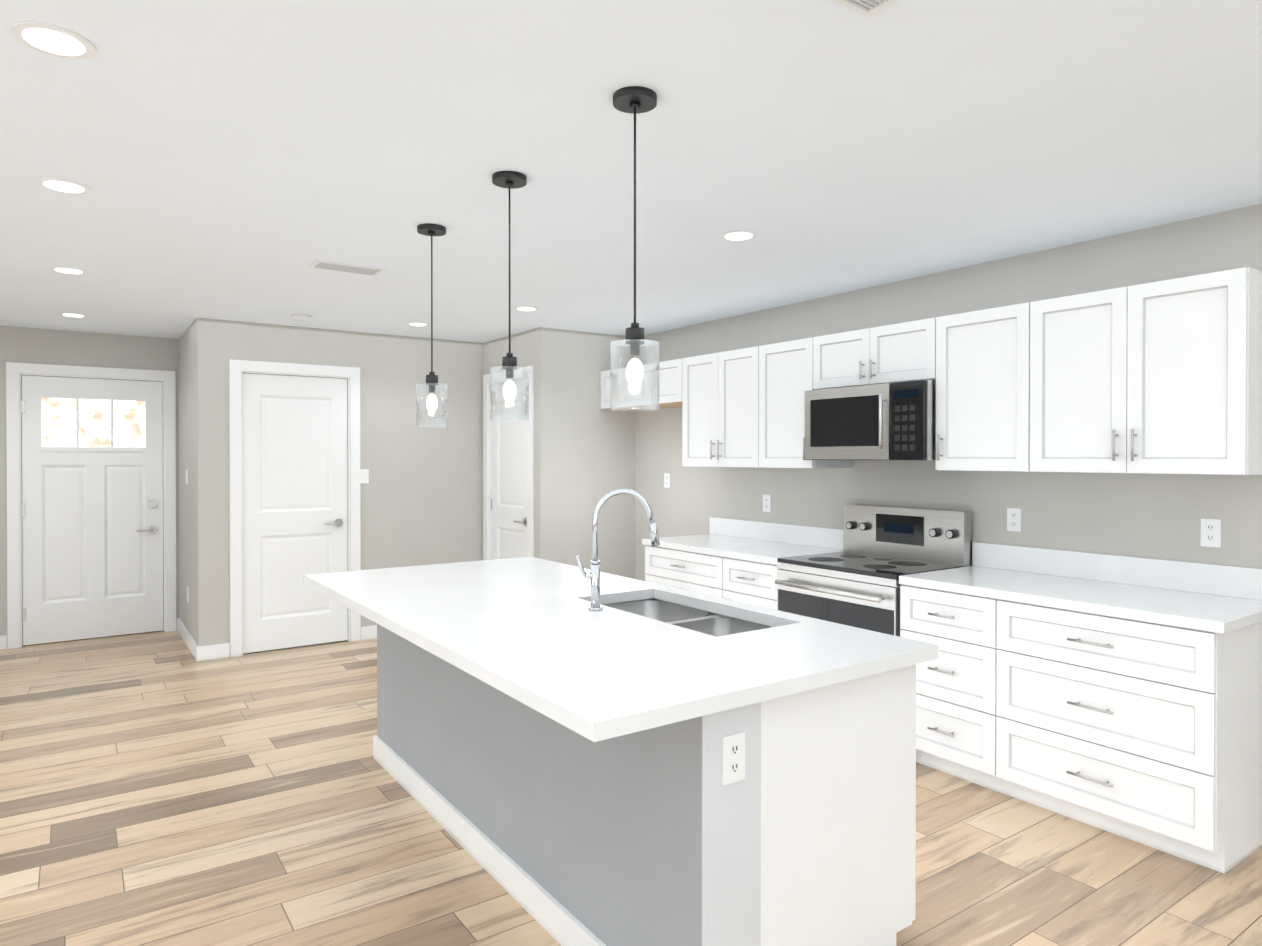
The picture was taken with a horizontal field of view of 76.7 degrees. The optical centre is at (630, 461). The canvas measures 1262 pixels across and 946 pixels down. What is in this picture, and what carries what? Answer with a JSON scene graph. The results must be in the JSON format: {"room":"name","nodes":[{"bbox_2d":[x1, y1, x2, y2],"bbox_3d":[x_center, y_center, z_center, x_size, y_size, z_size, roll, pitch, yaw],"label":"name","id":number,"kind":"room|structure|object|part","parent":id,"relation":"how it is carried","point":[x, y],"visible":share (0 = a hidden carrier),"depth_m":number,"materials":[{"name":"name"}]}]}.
{"room":"kitchen","nodes":[
{"label":"kitchen","id":0,"kind":"room"},
{"bbox_2d":[0,326,178,635],"bbox_3d":[-5.638,0.201,5.696,4.440,2.500,0.120,0,0,-35],"label":"wall","id":1,"kind":"structure","parent":0,"point":[45,346],"depth_m":6.41,"materials":[{"name":"paint"}]},
{"bbox_2d":[0,635,6,649],"bbox_3d":[-6.117,1.401,5.287,3.119,0.105,0.014,0,0,-35],"label":"baseboard","id":2,"kind":"structure","parent":1,"relation":"attached to","point":[3,639],"depth_m":6.16,"materials":[{"name":"white wood"}]},
{"bbox_2d":[6,362,175,648],"bbox_3d":[-4.401,0.336,6.552,1.141,2.220,0.138,0,0,-35],"label":"door frame","id":3,"kind":"structure","parent":1,"relation":"attached to","point":[15,372],"depth_m":6.31,"materials":[{"name":"white wood"}]},
{"bbox_2d":[21,375,162,644],"bbox_3d":[-4.378,0.378,6.519,0.957,2.119,0.106,0,0,-35],"label":"entry door","id":4,"kind":"structure","parent":1,"relation":"in","point":[92,508],"depth_m":6.51,"materials":[{"name":"white wood"}]},
{"bbox_2d":[178,321,196,642],"bbox_3d":[-3.503,0.196,6.413,0.120,2.500,1.155,0,0,-35],"label":"wall","id":5,"kind":"structure","parent":0,"point":[187,457],"depth_m":6.32,"materials":[{"name":"paint"}]},
{"bbox_2d":[186,469,187,483],"bbox_3d":[-3.543,0.117,6.357,0.008,0.116,0.072,0,0,-35],"label":"light switch","id":6,"kind":"object","parent":5,"relation":"attached to","point":[186,476],"visible":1,"depth_m":6.33,"materials":[{"name":"white plastic"}]},
{"bbox_2d":[187,586,188,601],"bbox_3d":[-3.514,1.047,6.322,0.008,0.116,0.072,0,0,-35],"label":"outlet","id":7,"kind":"object","parent":5,"relation":"attached to","point":[187,594],"visible":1,"depth_m":6.31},
{"bbox_2d":[177,618,200,661],"bbox_3d":[-3.522,1.395,6.325,0.020,0.105,1.289,0,0,-35],"label":"baseboard","id":8,"kind":"structure","parent":5,"relation":"attached to","point":[190,642],"depth_m":6.15,"materials":[{"name":"white wood"}]},
{"bbox_2d":[195,318,482,645],"bbox_3d":[-2.218,0.196,6.534,2.365,2.500,0.120,0,0,-35],"label":"wall","id":9,"kind":"structure","parent":0,"point":[421,497],"depth_m":6.58,"materials":[{"name":"paint"}]},
{"bbox_2d":[229,359,360,656],"bbox_3d":[-2.621,0.343,6.242,0.954,2.210,0.138,0,0,-35],"label":"door frame","id":10,"kind":"structure","parent":9,"relation":"attached to","point":[239,368],"depth_m":6.02,"materials":[{"name":"white wood"}]},
{"bbox_2d":[243,373,347,653],"bbox_3d":[-2.596,0.385,6.207,0.768,2.109,0.101,0,0,-35],"label":"hall door","id":11,"kind":"structure","parent":9,"relation":"in","point":[295,522],"depth_m":6.20,"materials":[{"name":"white wood"}]},
{"bbox_2d":[360,469,368,483],"bbox_3d":[-2.171,0.116,6.488,0.072,0.116,0.008,0,0,-35],"label":"light switch","id":12,"kind":"object","parent":9,"relation":"attached to","point":[364,475],"visible":1,"depth_m":6.49,"materials":[{"name":"white plastic"}]},
{"bbox_2d":[361,625,376,639],"bbox_3d":[-1.747,1.392,6.780,1.079,0.105,0.030,0,0,-35],"label":"baseboard","id":13,"kind":"structure","parent":9,"relation":"attached to","point":[367,632],"depth_m":6.51,"materials":[{"name":"white wood"}]},
{"bbox_2d":[483,327,553,561],"bbox_3d":[-0.962,0.195,6.697,0.120,2.500,1.055,0,0,-35],"label":"wall","id":14,"kind":"structure","parent":0,"point":[534,347],"depth_m":6.28,"materials":[{"name":"paint"}]},
{"bbox_2d":[483,366,533,559],"bbox_3d":[-0.990,0.340,6.723,0.138,2.210,0.910,0,0,-35],"label":"door frame","id":15,"kind":"structure","parent":14,"relation":"attached to","point":[487,551],"depth_m":6.97,"materials":[{"name":"white wood"}]},
{"bbox_2d":[491,379,526,559],"bbox_3d":[-1.030,0.382,6.705,0.101,2.109,0.740,0,0,-35],"label":"pantry door","id":16,"kind":"structure","parent":14,"relation":"in","point":[508,488],"depth_m":6.73,"materials":[{"name":"white wood"}]},
{"bbox_2d":[554,329,634,578],"bbox_3d":[-0.323,0.195,6.573,0.785,2.500,0.120,0,0,-35],"label":"wall","id":17,"kind":"structure","parent":0,"point":[594,453],"depth_m":6.49,"materials":[{"name":"paint"}]},
{"bbox_2d":[0,630,1261,945],"bbox_3d":[-1.252,1.499,2.080,7.710,0.050,11.090,0,0,-35],"label":"floor","id":18,"kind":"structure","parent":0,"point":[162,788],"depth_m":3.08,"materials":[{"name":"brown wood"}]},
{"bbox_2d":[373,597,915,945],"bbox_3d":[-0.192,1.022,3.164,0.882,0.890,2.515,0,0,-35],"label":"kitchen island","id":19,"kind":"object","parent":18,"relation":"on","point":[634,762],"depth_m":2.23,"materials":[{"name":"white wood"}]},
{"bbox_3d":[-0.469,1.023,2.969,0.205,0.890,2.515,0,0,-35],"label":"island pony wall panel","id":20,"kind":"part","parent":19,"relation":"part of","materials":[{"name":"grey paint"}]},
{"bbox_2d":[304,557,938,744],"bbox_3d":[-0.319,0.560,3.066,1.204,0.045,2.565,0,0,-35],"label":"island countertop","id":21,"kind":"structure","parent":19,"relation":"on","point":[525,628],"depth_m":2.38,"materials":[{"name":"white stone"}]},
{"bbox_2d":[576,489,659,610],"bbox_3d":[-0.045,0.319,2.932,0.297,0.440,0.132,0,0,-35],"label":"faucet","id":22,"kind":"object","parent":21,"relation":"on","point":[593,575],"visible":1,"depth_m":2.90,"materials":[{"name":"silver metal"}]},
{"bbox_2d":[645,545,712,595],"bbox_3d":[0.603,1.015,5.390,0.628,0.876,0.869,0,0,-35],"label":"base cabinet","id":23,"kind":"object","parent":18,"relation":"on","point":[684,570],"depth_m":5.25,"materials":[{"name":"white wood"}]},
{"bbox_2d":[713,555,777,609],"bbox_3d":[0.938,1.018,4.911,0.628,0.876,0.537,0,0,-35],"label":"base cabinet","id":24,"kind":"object","parent":18,"relation":"on","point":[747,582],"depth_m":4.73,"materials":[{"name":"white wood"}]},
{"bbox_2d":[642,517,843,564],"bbox_3d":[0.713,0.496,5.221,0.638,0.165,1.307,0,0,-35],"label":"countertop","id":25,"kind":"structure","parent":24,"relation":"on","point":[761,542],"depth_m":5.21,"materials":[{"name":"stone"}]},
{"bbox_2d":[775,504,971,636],"bbox_3d":[1.283,0.860,4.332,0.706,1.200,0.794,0,0,-35],"label":"stove","id":26,"kind":"object","parent":18,"relation":"on","point":[854,582],"visible":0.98,"depth_m":4.27,"materials":[{"name":"silver metal"}]},
{"bbox_2d":[900,585,991,788],"bbox_3d":[1.695,1.025,3.830,0.628,0.876,0.490,0,0,-35],"label":"base cabinet","id":27,"kind":"object","parent":18,"relation":"on","point":[953,729],"depth_m":3.63,"materials":[{"name":"white wood"}]},
{"bbox_2d":[992,598,1261,873],"bbox_3d":[2.067,1.029,3.299,0.628,0.876,0.806,0,0,-35],"label":"base cabinet","id":28,"kind":"object","parent":18,"relation":"on","point":[1147,733],"depth_m":3.02,"materials":[{"name":"white wood"}]},
{"bbox_2d":[899,542,1261,633],"bbox_3d":[1.930,0.507,3.481,0.638,0.165,1.327,0,0,-35],"label":"countertop","id":29,"kind":"structure","parent":28,"relation":"on","point":[1221,599],"depth_m":3.42,"materials":[{"name":"stone"}]},
{"bbox_2d":[0,0,1261,342],"bbox_3d":[-1.252,-1.051,2.064,7.710,0.050,11.090,0,0,-35],"label":"ceiling","id":30,"kind":"structure","parent":0,"point":[240,160],"depth_m":2.64,"materials":[{"name":"paint"}]},
{"bbox_2d":[10,21,95,59],"bbox_3d":[-1.403,-1.022,1.940,0.170,0.006,0.170,0,0,-35],"label":"recessed light","id":31,"kind":"object","parent":30,"relation":"in","point":[52,40],"visible":1,"depth_m":1.93,"materials":[{"name":"white plastic"}]},
{"bbox_2d":[36,178,90,193],"bbox_3d":[-2.117,-1.029,2.978,0.170,0.006,0.170,0,0,-35],"label":"recessed light","id":32,"kind":"object","parent":30,"relation":"in","point":[63,186],"visible":1,"depth_m":2.97,"materials":[{"name":"white plastic"}]},
{"bbox_2d":[50,267,87,274],"bbox_3d":[-3.049,-1.037,4.327,0.170,0.006,0.170,0,0,-35],"label":"recessed light","id":33,"kind":"object","parent":30,"relation":"in","point":[69,270],"visible":0.94,"depth_m":4.31,"materials":[{"name":"white plastic"}]},
{"bbox_2d":[59,313,87,316],"bbox_3d":[-3.974,-1.046,5.682,0.170,0.006,0.170,0,0,-35],"label":"recessed light","id":34,"kind":"object","parent":30,"relation":"in","point":[72,314],"visible":0.96,"depth_m":5.68,"materials":[{"name":"white plastic"}]},
{"bbox_2d":[292,314,310,321],"bbox_3d":[-2.360,-1.030,5.713,0.130,0.038,0.130,0,0,-35],"label":"smoke detector","id":35,"kind":"object","parent":30,"relation":"attached to","point":[301,317],"visible":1,"depth_m":5.67,"materials":[{"name":"white plastic"}]},
{"bbox_2d":[308,260,385,275],"bbox_3d":[-1.517,-1.035,4.265,0.360,0.010,0.170,0,0,-35],"label":"ceiling vent","id":36,"kind":"object","parent":30,"relation":"in","point":[344,267],"visible":1,"depth_m":4.24,"materials":[{"name":"white metal"}]},
{"bbox_2d":[406,322,428,325],"bbox_3d":[-1.621,-1.048,6.071,0.170,0.006,0.170,0,0,-35],"label":"recessed light","id":37,"kind":"object","parent":30,"relation":"in","point":[417,324],"visible":0.98,"depth_m":6.06,"materials":[{"name":"white plastic"}]},
{"bbox_2d":[416,223,447,427],"bbox_3d":[-0.880,-0.595,3.523,0.138,0.880,0.138,0,0,-35],"label":"pendant light","id":38,"kind":"object","parent":30,"relation":"hanging from","point":[431,230],"visible":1,"depth_m":3.51,"materials":[{"name":"clear glass"}]},
{"bbox_2d":[490,171,528,420],"bbox_3d":[-0.439,-0.591,2.885,0.138,0.880,0.138,0,0,-35],"label":"pendant light","id":39,"kind":"object","parent":30,"relation":"hanging from","point":[509,179],"visible":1,"depth_m":2.87,"materials":[{"name":"clear glass"}]},
{"bbox_2d":[514,306,538,310],"bbox_3d":[-0.714,-1.044,5.437,0.170,0.006,0.170,0,0,-35],"label":"recessed light","id":40,"kind":"object","parent":30,"relation":"in","point":[524,308],"visible":1,"depth_m":5.41,"materials":[{"name":"white plastic"}]},
{"bbox_2d":[610,86,658,410],"bbox_3d":[0.011,-0.587,2.242,0.138,0.880,0.138,0,0,-35],"label":"pendant light","id":41,"kind":"object","parent":30,"relation":"hanging from","point":[634,100],"visible":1,"depth_m":2.23,"materials":[{"name":"clear glass"}]},
{"bbox_2d":[720,230,756,240],"bbox_3d":[0.492,-1.033,3.644,0.170,0.006,0.170,0,0,-35],"label":"recessed light","id":42,"kind":"object","parent":30,"relation":"in","point":[739,235],"visible":1,"depth_m":3.63,"materials":[{"name":"white plastic"}]},
{"bbox_2d":[831,0,898,17],"bbox_3d":[0.462,-1.019,1.683,0.300,0.010,0.150,0,0,-35],"label":"ceiling vent","id":43,"kind":"object","parent":30,"relation":"in","point":[866,8],"visible":1,"depth_m":1.77,"materials":[{"name":"white metal"}]},
{"bbox_2d":[635,204,1261,580],"bbox_3d":[2.526,0.216,3.294,0.120,2.500,8.760,0,0,-35],"label":"wall","id":44,"kind":"structure","parent":0,"point":[1152,516],"depth_m":4.11,"materials":[{"name":"paint"}]},
{"bbox_2d":[601,367,660,409],"bbox_3d":[0.059,-0.594,6.400,0.348,0.298,0.586,0,0,-35],"label":"upper cabinet","id":45,"kind":"object","parent":44,"relation":"attached to","point":[605,375],"depth_m":6.42,"materials":[{"name":"white wood"}]},
{"bbox_2d":[633,359,680,406],"bbox_3d":[0.337,-0.592,6.004,0.348,0.298,0.587,0,0,-35],"label":"upper cabinet","id":46,"kind":"object","parent":44,"relation":"attached to","point":[669,371],"depth_m":5.85,"materials":[{"name":"white wood"}]},
{"bbox_2d":[664,473,669,487],"bbox_3d":[0.288,0.147,6.378,0.008,0.116,0.072,0,0,-35],"label":"outlet","id":47,"kind":"object","parent":44,"relation":"attached to","point":[666,480],"visible":1,"depth_m":6.37,"materials":[{"name":"white plastic"}]},
{"bbox_2d":[681,348,748,466],"bbox_3d":[0.744,-0.352,5.424,0.348,0.770,0.829,0,0,-35],"label":"upper cabinet","id":48,"kind":"object","parent":44,"relation":"attached to","point":[714,386],"depth_m":5.36,"materials":[{"name":"white wood"}]},
{"bbox_2d":[763,495,770,511],"bbox_3d":[0.930,0.282,5.461,0.008,0.116,0.072,0,0,-35],"label":"outlet","id":49,"kind":"object","parent":44,"relation":"attached to","point":[766,503],"visible":1,"depth_m":5.46,"materials":[{"name":"white plastic"}]},
{"bbox_2d":[749,337,851,467],"bbox_3d":[1.060,-0.349,4.972,0.348,0.770,0.510,0,0,-35],"label":"upper cabinet","id":50,"kind":"object","parent":44,"relation":"attached to","point":[780,374],"depth_m":4.89,"materials":[{"name":"white wood"}]},
{"bbox_2d":[813,330,856,389],"bbox_3d":[1.337,-0.575,4.576,0.348,0.313,0.455,0,0,-35],"label":"upper cabinet","id":51,"kind":"object","parent":44,"relation":"attached to","point":[834,355],"depth_m":4.54,"materials":[{"name":"white wood"}]},
{"bbox_2d":[857,317,936,385],"bbox_3d":[1.539,-0.574,4.287,0.348,0.313,0.456,0,0,-35],"label":"upper cabinet","id":52,"kind":"object","parent":44,"relation":"attached to","point":[906,351],"depth_m":4.19,"materials":[{"name":"white wood"}]},
{"bbox_2d":[805,380,935,459],"bbox_3d":[1.386,-0.212,4.397,0.474,0.403,0.792,0,0,-35],"label":"microwave","id":53,"kind":"object","parent":52,"relation":"attached to","point":[892,421],"visible":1,"depth_m":4.21,"materials":[{"name":"silver metal"}]},
{"bbox_2d":[936,305,1012,470],"bbox_3d":[1.824,-0.342,3.881,0.348,0.770,0.539,0,0,-35],"label":"upper cabinet","id":54,"kind":"object","parent":44,"relation":"attached to","point":[974,385],"depth_m":3.83,"materials":[{"name":"white wood"}]},
{"bbox_2d":[1007,508,1020,531],"bbox_3d":[1.934,0.292,4.027,0.008,0.116,0.072,0,0,-35],"label":"outlet","id":55,"kind":"object","parent":44,"relation":"attached to","point":[1013,519],"visible":1,"depth_m":4.02,"materials":[{"name":"white plastic"}]},
{"bbox_2d":[1013,267,1261,474],"bbox_3d":[2.162,-0.339,3.399,0.348,0.770,0.874,0,0,-35],"label":"upper cabinet","id":56,"kind":"object","parent":44,"relation":"attached to","point":[1162,377],"depth_m":3.23,"materials":[{"name":"white wood"}]},
{"bbox_2d":[1200,518,1220,547],"bbox_3d":[2.421,0.296,3.331,0.008,0.116,0.072,0,0,-35],"label":"outlet","id":57,"kind":"object","parent":44,"relation":"attached to","point":[1210,532],"visible":1,"depth_m":3.33,"materials":[{"name":"white plastic"}]}
]}

